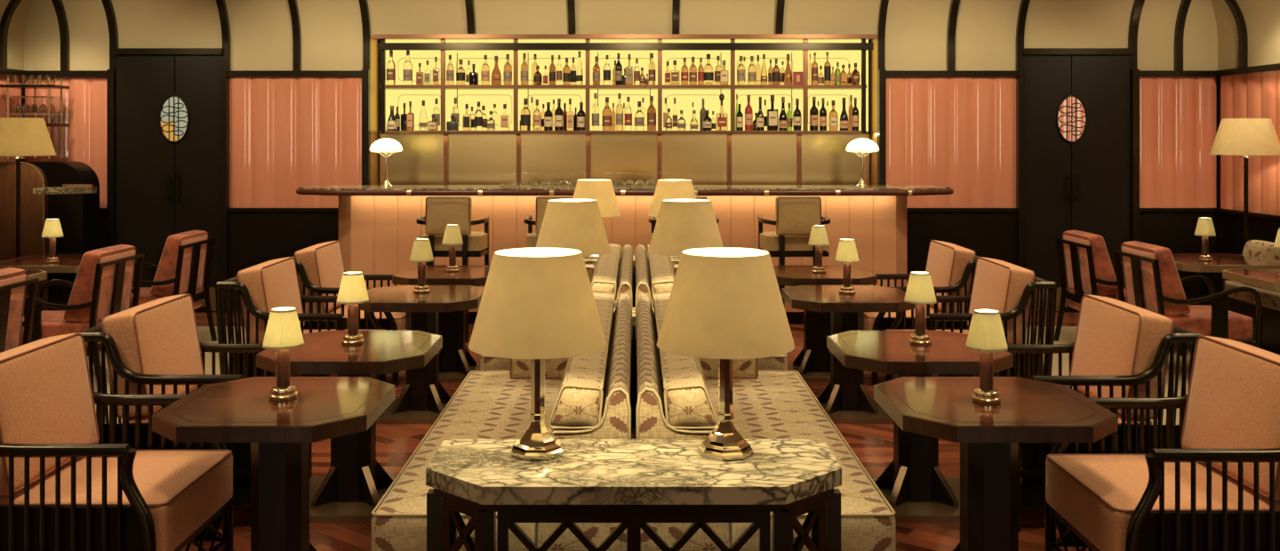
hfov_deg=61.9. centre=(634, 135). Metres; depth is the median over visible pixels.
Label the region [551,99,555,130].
bottle
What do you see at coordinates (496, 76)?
bottle
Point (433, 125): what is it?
bottle
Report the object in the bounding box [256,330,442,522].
table
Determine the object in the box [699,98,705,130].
bottle
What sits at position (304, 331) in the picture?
seat cushion
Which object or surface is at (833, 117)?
bottle
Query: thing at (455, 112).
bottle
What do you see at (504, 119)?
bottle
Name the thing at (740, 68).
bottle
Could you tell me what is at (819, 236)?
table lamp
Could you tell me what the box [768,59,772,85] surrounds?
bottle
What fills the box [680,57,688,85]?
bottle
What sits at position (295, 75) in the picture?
wall
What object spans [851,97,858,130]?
bottle
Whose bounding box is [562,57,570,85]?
bottle
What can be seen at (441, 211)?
armchair
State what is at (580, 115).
bottle
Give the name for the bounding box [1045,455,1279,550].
seat cushion
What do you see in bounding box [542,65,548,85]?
bottle
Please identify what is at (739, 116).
bottle
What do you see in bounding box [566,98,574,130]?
bottle
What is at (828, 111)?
bottle
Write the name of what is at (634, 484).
marble table
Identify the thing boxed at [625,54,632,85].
bottle
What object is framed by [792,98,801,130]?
bottle
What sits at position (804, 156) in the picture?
shelving
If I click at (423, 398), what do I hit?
table
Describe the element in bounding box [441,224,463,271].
table lamp
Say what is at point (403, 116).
bottle
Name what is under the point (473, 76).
bottle
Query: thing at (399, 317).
seat cushion
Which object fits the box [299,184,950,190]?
countertop
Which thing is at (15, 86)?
shelf
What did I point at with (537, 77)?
bottle
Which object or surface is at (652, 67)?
bottle
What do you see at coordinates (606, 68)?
bottle
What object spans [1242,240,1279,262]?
cushion
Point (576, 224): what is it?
table lamp
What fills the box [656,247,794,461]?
table lamp
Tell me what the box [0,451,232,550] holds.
seat cushion
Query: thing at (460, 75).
bottle
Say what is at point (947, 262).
cushion
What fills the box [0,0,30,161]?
wall
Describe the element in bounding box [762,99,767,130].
bottle
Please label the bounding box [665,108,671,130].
bottle
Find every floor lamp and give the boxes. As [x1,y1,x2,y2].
[0,117,55,258]
[1209,118,1279,247]
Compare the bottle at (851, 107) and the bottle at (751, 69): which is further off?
the bottle at (851, 107)
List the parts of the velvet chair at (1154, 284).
leg, rail, panel, leg, arm, arm, rail, rail, leg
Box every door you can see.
[112,48,223,311]
[1022,48,1134,311]
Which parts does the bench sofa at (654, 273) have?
seat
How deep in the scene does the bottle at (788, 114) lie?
10.52 m
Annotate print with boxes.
[796,74,799,81]
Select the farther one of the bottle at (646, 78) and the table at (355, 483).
the bottle at (646, 78)
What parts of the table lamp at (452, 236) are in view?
stem, trim, lamp shade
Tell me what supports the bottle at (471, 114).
on the shelving at (804, 156)
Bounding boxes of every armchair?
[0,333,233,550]
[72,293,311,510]
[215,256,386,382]
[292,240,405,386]
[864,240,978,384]
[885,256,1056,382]
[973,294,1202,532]
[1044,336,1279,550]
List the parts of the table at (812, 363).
plate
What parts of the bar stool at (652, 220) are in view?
arm, leg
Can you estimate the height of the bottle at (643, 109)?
0.326 m
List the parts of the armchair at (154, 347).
rail, arm rail, panel, arm rail, rail, leg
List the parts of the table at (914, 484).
plate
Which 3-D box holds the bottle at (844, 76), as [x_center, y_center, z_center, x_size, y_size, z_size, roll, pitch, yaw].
[2.063,-0.592,10.545,0.073,0.206,0.072,0,0,0]
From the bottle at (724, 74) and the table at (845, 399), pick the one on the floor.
the table at (845, 399)
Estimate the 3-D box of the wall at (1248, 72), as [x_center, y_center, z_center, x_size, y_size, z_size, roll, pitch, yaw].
[5.407,0.033,1.210,0.786,3.375,18.420,0,0,0]
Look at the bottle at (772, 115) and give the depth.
10.40 m
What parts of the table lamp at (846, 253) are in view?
stem, lamp shade, trim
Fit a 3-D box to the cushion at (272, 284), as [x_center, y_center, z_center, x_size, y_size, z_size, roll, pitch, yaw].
[-2.242,1.020,6.600,0.218,0.472,0.615,0,0,0]
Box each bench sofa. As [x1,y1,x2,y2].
[371,290,631,550]
[480,243,632,370]
[635,243,787,370]
[635,290,895,550]
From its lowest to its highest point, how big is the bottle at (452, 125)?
0.148 m
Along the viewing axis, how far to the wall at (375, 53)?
10.60 m
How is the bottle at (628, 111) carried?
on the shelving at (804, 156)
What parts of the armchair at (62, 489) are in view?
arm rail, panel, leg, arm rail, rail, panel, rail, leg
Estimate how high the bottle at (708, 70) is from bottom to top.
0.312 m
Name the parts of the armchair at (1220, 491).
leg, rail, panel, rail, arm rail, leg, panel, arm rail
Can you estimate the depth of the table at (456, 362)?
7.59 m
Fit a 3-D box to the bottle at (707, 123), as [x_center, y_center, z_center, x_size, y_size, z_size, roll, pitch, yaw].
[0.710,-0.144,10.444,0.090,0.200,0.091,0,0,0]
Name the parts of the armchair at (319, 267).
arm rail, panel, arm rail, leg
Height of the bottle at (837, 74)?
0.226 m
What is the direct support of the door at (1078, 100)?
in the wall at (295, 75)
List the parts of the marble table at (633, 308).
lattice panel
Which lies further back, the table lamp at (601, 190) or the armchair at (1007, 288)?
the table lamp at (601, 190)
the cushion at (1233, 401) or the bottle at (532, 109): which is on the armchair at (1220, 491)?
the cushion at (1233, 401)
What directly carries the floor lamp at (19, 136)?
on the floor
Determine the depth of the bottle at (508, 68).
10.41 m
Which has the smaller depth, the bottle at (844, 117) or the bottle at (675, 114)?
the bottle at (844, 117)
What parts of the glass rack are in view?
post, hanging rail, post, post, post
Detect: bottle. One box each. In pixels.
[386,50,395,85]
[386,105,397,130]
[394,106,399,130]
[400,103,407,130]
[403,50,412,85]
[406,101,414,130]
[416,63,423,85]
[418,100,427,130]
[424,60,431,85]
[428,114,438,130]
[432,56,439,85]
[432,98,439,130]
[446,55,454,85]
[446,115,458,130]
[451,97,459,130]
[456,59,465,85]
[462,104,471,130]
[465,60,471,85]
[469,64,478,85]
[470,106,474,130]
[474,101,482,130]
[480,55,489,85]
[481,105,487,130]
[487,111,495,130]
[491,56,501,85]
[492,104,497,130]
[499,104,510,130]
[503,54,511,85]
[520,53,527,85]
[520,98,530,130]
[529,96,534,130]
[531,54,537,85]
[533,65,542,85]
[533,99,541,130]
[541,104,544,130]
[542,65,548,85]
[544,102,552,130]
[549,55,555,85]
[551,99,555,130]
[554,98,563,130]
[556,55,562,85]
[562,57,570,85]
[563,103,567,130]
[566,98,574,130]
[570,56,575,85]
[573,107,576,130]
[576,51,583,85]
[576,102,585,130]
[592,56,599,85]
[592,93,599,130]
[602,96,611,130]
[603,55,610,85]
[611,103,615,130]
[612,60,615,85]
[615,53,622,85]
[616,93,623,130]
[622,68,625,85]
[623,103,624,130]
[624,96,631,130]
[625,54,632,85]
[633,58,639,85]
[634,101,644,130]
[640,67,645,85]
[640,97,645,130]
[645,73,648,85]
[647,96,655,130]
[648,53,655,85]
[663,97,667,130]
[664,61,670,85]
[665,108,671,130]
[670,60,679,85]
[672,97,678,130]
[677,110,686,130]
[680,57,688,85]
[688,56,696,85]
[690,102,693,120]
[690,110,698,130]
[697,57,703,85]
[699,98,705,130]
[702,110,711,130]
[704,54,713,85]
[711,111,715,130]
[714,56,721,85]
[715,93,727,130]
[720,60,728,85]
[735,94,738,130]
[736,56,745,85]
[736,104,743,130]
[743,56,746,85]
[744,95,752,130]
[747,56,756,85]
[752,112,757,130]
[755,55,760,85]
[756,96,764,130]
[760,54,767,85]
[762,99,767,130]
[766,95,778,130]
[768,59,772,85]
[772,58,780,85]
[778,96,787,130]
[780,61,784,85]
[784,54,791,85]
[786,103,792,130]
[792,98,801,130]
[808,54,811,85]
[809,96,818,130]
[811,52,817,85]
[817,65,823,85]
[817,101,819,130]
[819,97,826,130]
[824,52,831,85]
[826,101,829,130]
[828,100,838,130]
[831,66,834,85]
[834,62,840,85]
[840,64,847,85]
[840,97,848,130]
[847,64,851,85]
[848,95,853,130]
[851,63,859,85]
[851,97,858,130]
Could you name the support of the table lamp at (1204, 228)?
on the side table at (1212, 270)
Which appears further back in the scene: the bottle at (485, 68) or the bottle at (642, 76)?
the bottle at (642, 76)
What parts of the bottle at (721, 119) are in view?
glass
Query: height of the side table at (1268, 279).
0.738 m
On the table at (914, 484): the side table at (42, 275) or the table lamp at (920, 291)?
the table lamp at (920, 291)
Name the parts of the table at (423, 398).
plate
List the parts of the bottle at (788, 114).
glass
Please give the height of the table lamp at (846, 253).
0.335 m
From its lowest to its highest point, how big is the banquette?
0.840 m
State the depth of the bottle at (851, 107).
10.53 m
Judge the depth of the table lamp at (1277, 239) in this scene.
7.40 m
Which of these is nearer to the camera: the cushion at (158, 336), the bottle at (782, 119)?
the cushion at (158, 336)
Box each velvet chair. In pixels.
[0,267,39,352]
[17,244,144,391]
[128,230,216,341]
[1054,230,1183,356]
[1112,240,1262,349]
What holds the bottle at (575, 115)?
on the shelving at (804, 156)
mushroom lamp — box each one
[369,138,402,186]
[845,138,879,186]
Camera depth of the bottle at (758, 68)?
10.52 m
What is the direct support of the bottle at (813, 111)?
on the shelving at (804, 156)
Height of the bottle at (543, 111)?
0.264 m
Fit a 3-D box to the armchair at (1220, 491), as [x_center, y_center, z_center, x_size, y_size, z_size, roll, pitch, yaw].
[2.044,1.252,3.900,0.862,0.938,0.732,0,0,0]
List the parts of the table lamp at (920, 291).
stem, lamp shade, trim, trim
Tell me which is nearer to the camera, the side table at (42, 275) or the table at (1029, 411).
the table at (1029, 411)
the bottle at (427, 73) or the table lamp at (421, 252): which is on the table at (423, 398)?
the table lamp at (421, 252)
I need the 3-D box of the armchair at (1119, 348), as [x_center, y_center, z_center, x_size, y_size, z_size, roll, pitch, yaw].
[2.044,1.252,4.980,0.862,0.938,0.732,0,0,0]
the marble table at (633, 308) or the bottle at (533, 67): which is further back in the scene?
the bottle at (533, 67)
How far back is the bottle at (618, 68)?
10.42 m
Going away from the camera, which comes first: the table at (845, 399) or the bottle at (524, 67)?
the table at (845, 399)
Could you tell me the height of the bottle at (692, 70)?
0.278 m
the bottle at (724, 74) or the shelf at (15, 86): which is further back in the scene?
the bottle at (724, 74)
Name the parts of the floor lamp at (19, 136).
lamp shade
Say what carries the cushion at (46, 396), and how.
on the armchair at (62, 489)
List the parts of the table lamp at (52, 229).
stem, lamp shade, trim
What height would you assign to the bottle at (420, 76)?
0.217 m
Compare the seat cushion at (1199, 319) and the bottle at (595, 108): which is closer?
the seat cushion at (1199, 319)
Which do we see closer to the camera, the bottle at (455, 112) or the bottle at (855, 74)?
the bottle at (855, 74)
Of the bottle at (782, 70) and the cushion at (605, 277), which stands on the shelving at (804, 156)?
the bottle at (782, 70)
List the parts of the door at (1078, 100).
kick plate, handle, oval pane, oval frame, handle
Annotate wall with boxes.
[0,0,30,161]
[23,0,1217,312]
[370,37,877,184]
[1210,0,1279,280]
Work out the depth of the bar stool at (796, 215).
8.89 m
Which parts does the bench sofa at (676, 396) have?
arm, seat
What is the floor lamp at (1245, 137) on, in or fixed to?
on the floor
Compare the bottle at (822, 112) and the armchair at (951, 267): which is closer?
the armchair at (951, 267)
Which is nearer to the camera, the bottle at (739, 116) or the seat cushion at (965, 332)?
the seat cushion at (965, 332)
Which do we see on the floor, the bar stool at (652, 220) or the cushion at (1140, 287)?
the bar stool at (652, 220)
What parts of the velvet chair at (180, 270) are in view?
arm, arm, leg, panel, rail, rail, rail, leg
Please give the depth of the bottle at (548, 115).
10.41 m
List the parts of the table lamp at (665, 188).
lamp shade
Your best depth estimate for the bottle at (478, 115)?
10.41 m
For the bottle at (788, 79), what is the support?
on the shelving at (804, 156)
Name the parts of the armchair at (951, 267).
leg, arm rail, panel, arm rail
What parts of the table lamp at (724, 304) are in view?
stem, lamp shade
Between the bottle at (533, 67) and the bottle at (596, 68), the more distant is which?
the bottle at (533, 67)
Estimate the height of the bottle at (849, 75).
0.222 m
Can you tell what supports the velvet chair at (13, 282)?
on the floor
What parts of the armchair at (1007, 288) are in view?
leg, leg, arm rail, panel, arm rail, rail, leg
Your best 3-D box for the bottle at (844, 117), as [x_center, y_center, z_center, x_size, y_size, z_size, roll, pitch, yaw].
[2.050,-0.205,10.444,0.086,0.322,0.087,0,0,0]
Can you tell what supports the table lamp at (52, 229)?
on the side table at (69, 264)
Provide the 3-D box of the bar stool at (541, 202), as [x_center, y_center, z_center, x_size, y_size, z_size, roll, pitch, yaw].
[-0.645,1.115,9.119,0.601,1.213,0.541,0,0,-2]
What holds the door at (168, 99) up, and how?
in the wall at (295, 75)
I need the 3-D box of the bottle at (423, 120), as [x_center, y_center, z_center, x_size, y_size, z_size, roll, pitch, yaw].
[-2.069,-0.192,10.444,0.082,0.296,0.082,0,0,0]
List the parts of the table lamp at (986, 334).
stem, lamp shade, trim, trim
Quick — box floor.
[87,311,1190,550]
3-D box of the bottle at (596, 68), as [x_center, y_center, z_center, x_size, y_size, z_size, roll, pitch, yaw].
[-0.374,-0.630,10.444,0.074,0.282,0.074,0,0,0]
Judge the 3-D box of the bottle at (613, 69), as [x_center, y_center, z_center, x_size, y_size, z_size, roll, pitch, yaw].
[-0.193,-0.614,10.545,0.052,0.250,0.051,0,0,0]
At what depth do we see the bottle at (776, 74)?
10.42 m
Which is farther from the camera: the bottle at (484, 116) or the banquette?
the bottle at (484, 116)
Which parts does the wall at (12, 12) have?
fluted panel, rail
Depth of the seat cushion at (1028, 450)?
4.65 m
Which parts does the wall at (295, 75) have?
fluted panel, rail, rail, fluted panel, fluted panel, rail, rail, fluted panel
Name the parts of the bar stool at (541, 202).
arm, leg, seat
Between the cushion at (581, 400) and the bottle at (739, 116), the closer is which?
the cushion at (581, 400)
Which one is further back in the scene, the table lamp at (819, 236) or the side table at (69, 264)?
the side table at (69, 264)
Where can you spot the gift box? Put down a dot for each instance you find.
(796, 76)
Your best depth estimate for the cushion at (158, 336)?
4.86 m
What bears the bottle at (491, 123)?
on the shelving at (804, 156)
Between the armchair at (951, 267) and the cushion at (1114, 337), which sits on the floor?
the armchair at (951, 267)
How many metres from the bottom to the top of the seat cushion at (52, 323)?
0.185 m
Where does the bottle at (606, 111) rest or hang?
on the shelving at (804, 156)
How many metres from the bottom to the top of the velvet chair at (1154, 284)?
0.942 m
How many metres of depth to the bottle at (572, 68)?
10.52 m
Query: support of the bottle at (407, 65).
on the shelving at (804, 156)
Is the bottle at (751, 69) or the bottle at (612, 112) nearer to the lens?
the bottle at (751, 69)
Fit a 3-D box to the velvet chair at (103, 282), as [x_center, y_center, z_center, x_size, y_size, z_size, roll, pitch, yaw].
[-3.921,1.252,7.420,0.772,0.942,0.640,0,0,0]
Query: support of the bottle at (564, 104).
on the shelving at (804, 156)
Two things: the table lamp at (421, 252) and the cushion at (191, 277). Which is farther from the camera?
the cushion at (191, 277)
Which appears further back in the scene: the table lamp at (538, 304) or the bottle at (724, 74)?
the bottle at (724, 74)
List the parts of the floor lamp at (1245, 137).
lamp shade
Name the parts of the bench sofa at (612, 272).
seat, arm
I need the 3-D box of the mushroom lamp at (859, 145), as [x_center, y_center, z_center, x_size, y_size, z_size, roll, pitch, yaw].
[2.099,0.252,9.840,0.300,0.443,0.300,0,0,0]
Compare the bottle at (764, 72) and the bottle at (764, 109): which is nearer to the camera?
the bottle at (764, 72)
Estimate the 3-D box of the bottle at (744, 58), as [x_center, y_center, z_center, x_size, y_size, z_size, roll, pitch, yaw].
[1.085,-0.631,10.545,0.052,0.286,0.051,0,0,0]
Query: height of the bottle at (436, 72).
0.278 m
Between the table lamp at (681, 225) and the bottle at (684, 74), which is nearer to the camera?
the table lamp at (681, 225)
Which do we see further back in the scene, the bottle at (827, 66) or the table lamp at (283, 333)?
the bottle at (827, 66)
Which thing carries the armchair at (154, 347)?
on the floor
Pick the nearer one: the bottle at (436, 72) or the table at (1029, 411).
the table at (1029, 411)
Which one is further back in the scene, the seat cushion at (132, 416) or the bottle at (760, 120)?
the bottle at (760, 120)
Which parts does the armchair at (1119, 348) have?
leg, rail, arm rail, panel, arm rail, rail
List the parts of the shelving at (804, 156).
splashback panel, post, hanger rod, splashback panel, post, hanger rod, splashback panel, post, splashback panel, light panel, post, splashback panel, post, splashback panel, hanger rod, post, splashback panel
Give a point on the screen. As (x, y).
(35, 190)
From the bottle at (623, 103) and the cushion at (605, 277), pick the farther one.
the bottle at (623, 103)
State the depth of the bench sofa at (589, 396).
3.89 m
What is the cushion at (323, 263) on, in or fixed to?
on the armchair at (319, 267)
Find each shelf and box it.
[0,84,69,88]
[32,186,96,194]
[45,123,69,126]
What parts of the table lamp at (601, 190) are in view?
lamp shade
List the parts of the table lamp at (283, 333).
stem, trim, lamp shade, trim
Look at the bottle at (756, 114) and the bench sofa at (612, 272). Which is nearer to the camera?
the bench sofa at (612, 272)
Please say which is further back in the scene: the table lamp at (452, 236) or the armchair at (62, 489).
the table lamp at (452, 236)
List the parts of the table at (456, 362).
plate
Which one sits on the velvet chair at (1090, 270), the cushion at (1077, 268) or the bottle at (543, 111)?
the cushion at (1077, 268)
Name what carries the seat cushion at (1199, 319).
on the velvet chair at (1154, 284)
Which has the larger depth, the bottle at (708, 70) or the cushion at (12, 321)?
the bottle at (708, 70)
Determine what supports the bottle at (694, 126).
on the shelving at (804, 156)
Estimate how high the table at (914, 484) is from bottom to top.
0.738 m
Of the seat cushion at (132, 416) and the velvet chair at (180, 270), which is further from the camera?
the velvet chair at (180, 270)
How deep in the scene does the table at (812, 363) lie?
7.59 m
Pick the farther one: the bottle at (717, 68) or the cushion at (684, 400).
the bottle at (717, 68)
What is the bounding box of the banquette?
[1224,280,1279,354]
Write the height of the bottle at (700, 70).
0.270 m
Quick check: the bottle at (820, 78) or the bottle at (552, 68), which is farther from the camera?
the bottle at (820, 78)
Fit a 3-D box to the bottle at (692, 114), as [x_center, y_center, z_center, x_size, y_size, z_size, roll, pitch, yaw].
[0.576,-0.185,10.545,0.043,0.282,0.042,0,0,0]
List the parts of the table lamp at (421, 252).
stem, lamp shade, trim, trim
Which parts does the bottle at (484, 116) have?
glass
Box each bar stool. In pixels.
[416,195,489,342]
[523,195,573,247]
[648,196,719,237]
[757,195,830,307]
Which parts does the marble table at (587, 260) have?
lattice panel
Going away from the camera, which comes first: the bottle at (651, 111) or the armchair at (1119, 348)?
the armchair at (1119, 348)
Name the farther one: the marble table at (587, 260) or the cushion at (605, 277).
the marble table at (587, 260)
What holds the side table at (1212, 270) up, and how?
on the floor
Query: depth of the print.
10.40 m
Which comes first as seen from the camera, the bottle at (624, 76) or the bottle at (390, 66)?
the bottle at (390, 66)
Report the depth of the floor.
5.77 m
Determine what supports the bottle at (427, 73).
on the shelving at (804, 156)
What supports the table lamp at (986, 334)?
on the table at (1029, 411)
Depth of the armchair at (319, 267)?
7.36 m
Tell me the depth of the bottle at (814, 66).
10.42 m
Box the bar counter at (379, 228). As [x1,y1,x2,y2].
[296,184,953,323]
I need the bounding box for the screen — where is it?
[0,161,96,317]
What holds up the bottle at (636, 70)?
on the shelving at (804, 156)
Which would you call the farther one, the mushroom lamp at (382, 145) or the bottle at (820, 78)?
the bottle at (820, 78)
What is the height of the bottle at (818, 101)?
0.291 m
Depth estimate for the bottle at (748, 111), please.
10.41 m
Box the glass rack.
[0,77,69,159]
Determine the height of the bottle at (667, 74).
0.242 m
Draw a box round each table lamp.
[41,218,63,263]
[262,306,304,401]
[336,271,369,345]
[409,238,433,293]
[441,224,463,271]
[468,247,607,460]
[535,199,610,255]
[572,179,620,258]
[648,179,695,258]
[648,199,723,255]
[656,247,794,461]
[808,224,829,273]
[834,239,859,294]
[904,271,936,345]
[965,308,1007,405]
[1194,217,1215,261]
[1273,227,1279,276]
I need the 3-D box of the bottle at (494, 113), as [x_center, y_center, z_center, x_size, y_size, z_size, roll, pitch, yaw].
[-1.384,-0.176,10.545,0.069,0.264,0.068,0,0,0]
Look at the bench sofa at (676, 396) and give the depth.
3.89 m
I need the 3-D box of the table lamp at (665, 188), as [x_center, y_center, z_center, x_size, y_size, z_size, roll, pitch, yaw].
[0.322,0.673,8.600,0.426,0.622,0.426,0,0,-11]
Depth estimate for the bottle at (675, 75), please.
10.41 m
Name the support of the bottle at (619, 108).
on the shelving at (804, 156)
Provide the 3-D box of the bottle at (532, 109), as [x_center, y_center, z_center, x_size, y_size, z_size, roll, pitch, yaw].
[-1.015,-0.211,10.545,0.052,0.335,0.051,0,0,0]
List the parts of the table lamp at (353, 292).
stem, lamp shade, trim, trim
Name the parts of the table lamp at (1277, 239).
lamp shade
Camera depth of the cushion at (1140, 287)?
7.51 m
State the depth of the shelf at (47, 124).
9.97 m
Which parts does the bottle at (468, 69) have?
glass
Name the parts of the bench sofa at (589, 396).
seat, arm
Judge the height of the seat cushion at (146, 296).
0.185 m
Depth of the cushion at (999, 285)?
6.38 m
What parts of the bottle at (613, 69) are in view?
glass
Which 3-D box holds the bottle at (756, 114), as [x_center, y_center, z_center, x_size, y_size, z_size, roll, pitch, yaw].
[1.204,-0.132,10.544,0.078,0.176,0.079,0,0,0]
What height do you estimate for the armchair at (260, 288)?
0.938 m
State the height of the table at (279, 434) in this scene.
0.738 m
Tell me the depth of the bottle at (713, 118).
10.53 m
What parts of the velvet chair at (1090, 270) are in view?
leg, rail, rail, rail, panel, leg, arm, arm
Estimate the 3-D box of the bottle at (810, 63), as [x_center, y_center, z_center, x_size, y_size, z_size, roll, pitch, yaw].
[1.736,-0.645,10.545,0.034,0.313,0.034,0,0,0]
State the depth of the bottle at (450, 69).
10.42 m
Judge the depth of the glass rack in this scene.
9.89 m
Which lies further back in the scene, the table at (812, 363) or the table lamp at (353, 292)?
the table at (812, 363)
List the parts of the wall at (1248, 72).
rail, fluted panel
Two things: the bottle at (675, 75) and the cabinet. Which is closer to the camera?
the cabinet
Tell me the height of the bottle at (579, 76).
0.330 m
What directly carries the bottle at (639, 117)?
on the shelving at (804, 156)
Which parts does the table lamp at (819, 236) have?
stem, trim, trim, lamp shade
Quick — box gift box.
[792,72,802,85]
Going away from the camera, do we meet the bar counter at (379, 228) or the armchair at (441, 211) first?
the armchair at (441, 211)
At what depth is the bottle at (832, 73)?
10.53 m
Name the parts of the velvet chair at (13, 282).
panel, rail, arm, leg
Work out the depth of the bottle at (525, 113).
10.41 m
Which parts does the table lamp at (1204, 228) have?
stem, lamp shade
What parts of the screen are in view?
edge trim, panel, shelf rail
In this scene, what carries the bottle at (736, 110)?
on the shelving at (804, 156)
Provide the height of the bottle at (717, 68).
0.294 m
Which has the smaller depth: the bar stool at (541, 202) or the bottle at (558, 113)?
the bar stool at (541, 202)
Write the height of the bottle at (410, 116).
0.288 m
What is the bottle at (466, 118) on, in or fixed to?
on the shelving at (804, 156)
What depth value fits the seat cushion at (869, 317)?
7.38 m
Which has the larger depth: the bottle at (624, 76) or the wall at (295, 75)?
the bottle at (624, 76)
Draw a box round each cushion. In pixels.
[0,267,25,351]
[0,333,97,495]
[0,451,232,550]
[17,310,102,347]
[64,244,135,323]
[104,294,202,417]
[128,389,195,422]
[131,287,201,309]
[150,230,207,296]
[238,256,303,343]
[295,240,343,313]
[303,329,383,334]
[324,304,405,330]
[550,292,613,426]
[590,243,619,293]
[648,245,675,293]
[655,292,716,426]
[864,304,948,330]
[888,329,968,334]
[926,240,974,313]
[968,256,1033,344]
[1021,390,1150,466]
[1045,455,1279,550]
[1063,230,1118,296]
[1068,288,1127,311]
[1071,295,1171,419]
[1121,240,1190,317]
[1170,304,1252,340]
[1182,336,1279,500]
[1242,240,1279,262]
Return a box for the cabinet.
[24,160,99,310]
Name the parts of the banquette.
seat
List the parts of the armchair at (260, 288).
leg, rail, arm rail, panel, arm rail, leg, leg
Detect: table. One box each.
[0,254,87,349]
[25,270,47,280]
[152,376,395,550]
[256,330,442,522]
[358,285,484,423]
[392,265,490,383]
[425,439,841,550]
[583,254,679,307]
[613,307,654,427]
[773,265,877,383]
[781,285,914,423]
[826,330,1013,522]
[873,376,1117,550]
[1172,253,1279,351]
[1222,269,1279,291]
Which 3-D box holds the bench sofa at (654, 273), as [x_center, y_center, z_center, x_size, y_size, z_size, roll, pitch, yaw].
[0.442,1.278,7.210,0.876,0.883,2.200,0,0,0]
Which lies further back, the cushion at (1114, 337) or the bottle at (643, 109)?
the bottle at (643, 109)
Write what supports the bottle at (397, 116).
on the shelving at (804, 156)
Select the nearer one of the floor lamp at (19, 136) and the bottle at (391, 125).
the floor lamp at (19, 136)
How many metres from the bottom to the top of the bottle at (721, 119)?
0.361 m
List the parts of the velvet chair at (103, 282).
arm, arm, leg, panel, rail, leg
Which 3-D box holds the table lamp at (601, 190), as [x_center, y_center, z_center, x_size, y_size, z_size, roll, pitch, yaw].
[-0.325,0.673,8.600,0.426,0.622,0.426,0,0,0]
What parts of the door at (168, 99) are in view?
handle, oval frame, oval pane, handle, kick plate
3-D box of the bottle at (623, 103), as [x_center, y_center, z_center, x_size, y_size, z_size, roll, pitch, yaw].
[-0.105,-0.181,10.545,0.043,0.273,0.042,0,0,0]
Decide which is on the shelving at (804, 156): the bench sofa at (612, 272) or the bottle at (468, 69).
the bottle at (468, 69)
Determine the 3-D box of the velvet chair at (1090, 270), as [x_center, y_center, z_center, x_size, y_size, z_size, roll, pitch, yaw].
[3.876,1.252,8.580,0.772,0.942,0.640,0,0,0]
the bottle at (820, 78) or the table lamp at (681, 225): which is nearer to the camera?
the table lamp at (681, 225)
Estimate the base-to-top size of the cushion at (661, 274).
0.150 m
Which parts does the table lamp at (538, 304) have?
stem, lamp shade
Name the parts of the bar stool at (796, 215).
leg, arm, leg, seat frame, seat, leg, arm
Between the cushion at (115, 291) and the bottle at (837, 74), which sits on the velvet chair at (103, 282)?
the cushion at (115, 291)
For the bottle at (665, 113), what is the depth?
10.52 m
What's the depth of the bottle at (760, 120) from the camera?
10.42 m
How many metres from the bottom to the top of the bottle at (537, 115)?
0.305 m
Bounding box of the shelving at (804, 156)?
[377,39,873,184]
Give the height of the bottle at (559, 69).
0.296 m
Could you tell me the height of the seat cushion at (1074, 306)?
0.185 m
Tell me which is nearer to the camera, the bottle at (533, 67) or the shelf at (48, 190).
the shelf at (48, 190)
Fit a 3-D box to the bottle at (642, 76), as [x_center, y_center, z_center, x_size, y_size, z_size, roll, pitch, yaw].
[0.075,-0.579,10.544,0.066,0.180,0.066,0,0,0]
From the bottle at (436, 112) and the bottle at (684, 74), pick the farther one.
the bottle at (436, 112)
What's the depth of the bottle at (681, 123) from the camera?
10.41 m
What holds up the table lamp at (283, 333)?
on the table at (279, 434)

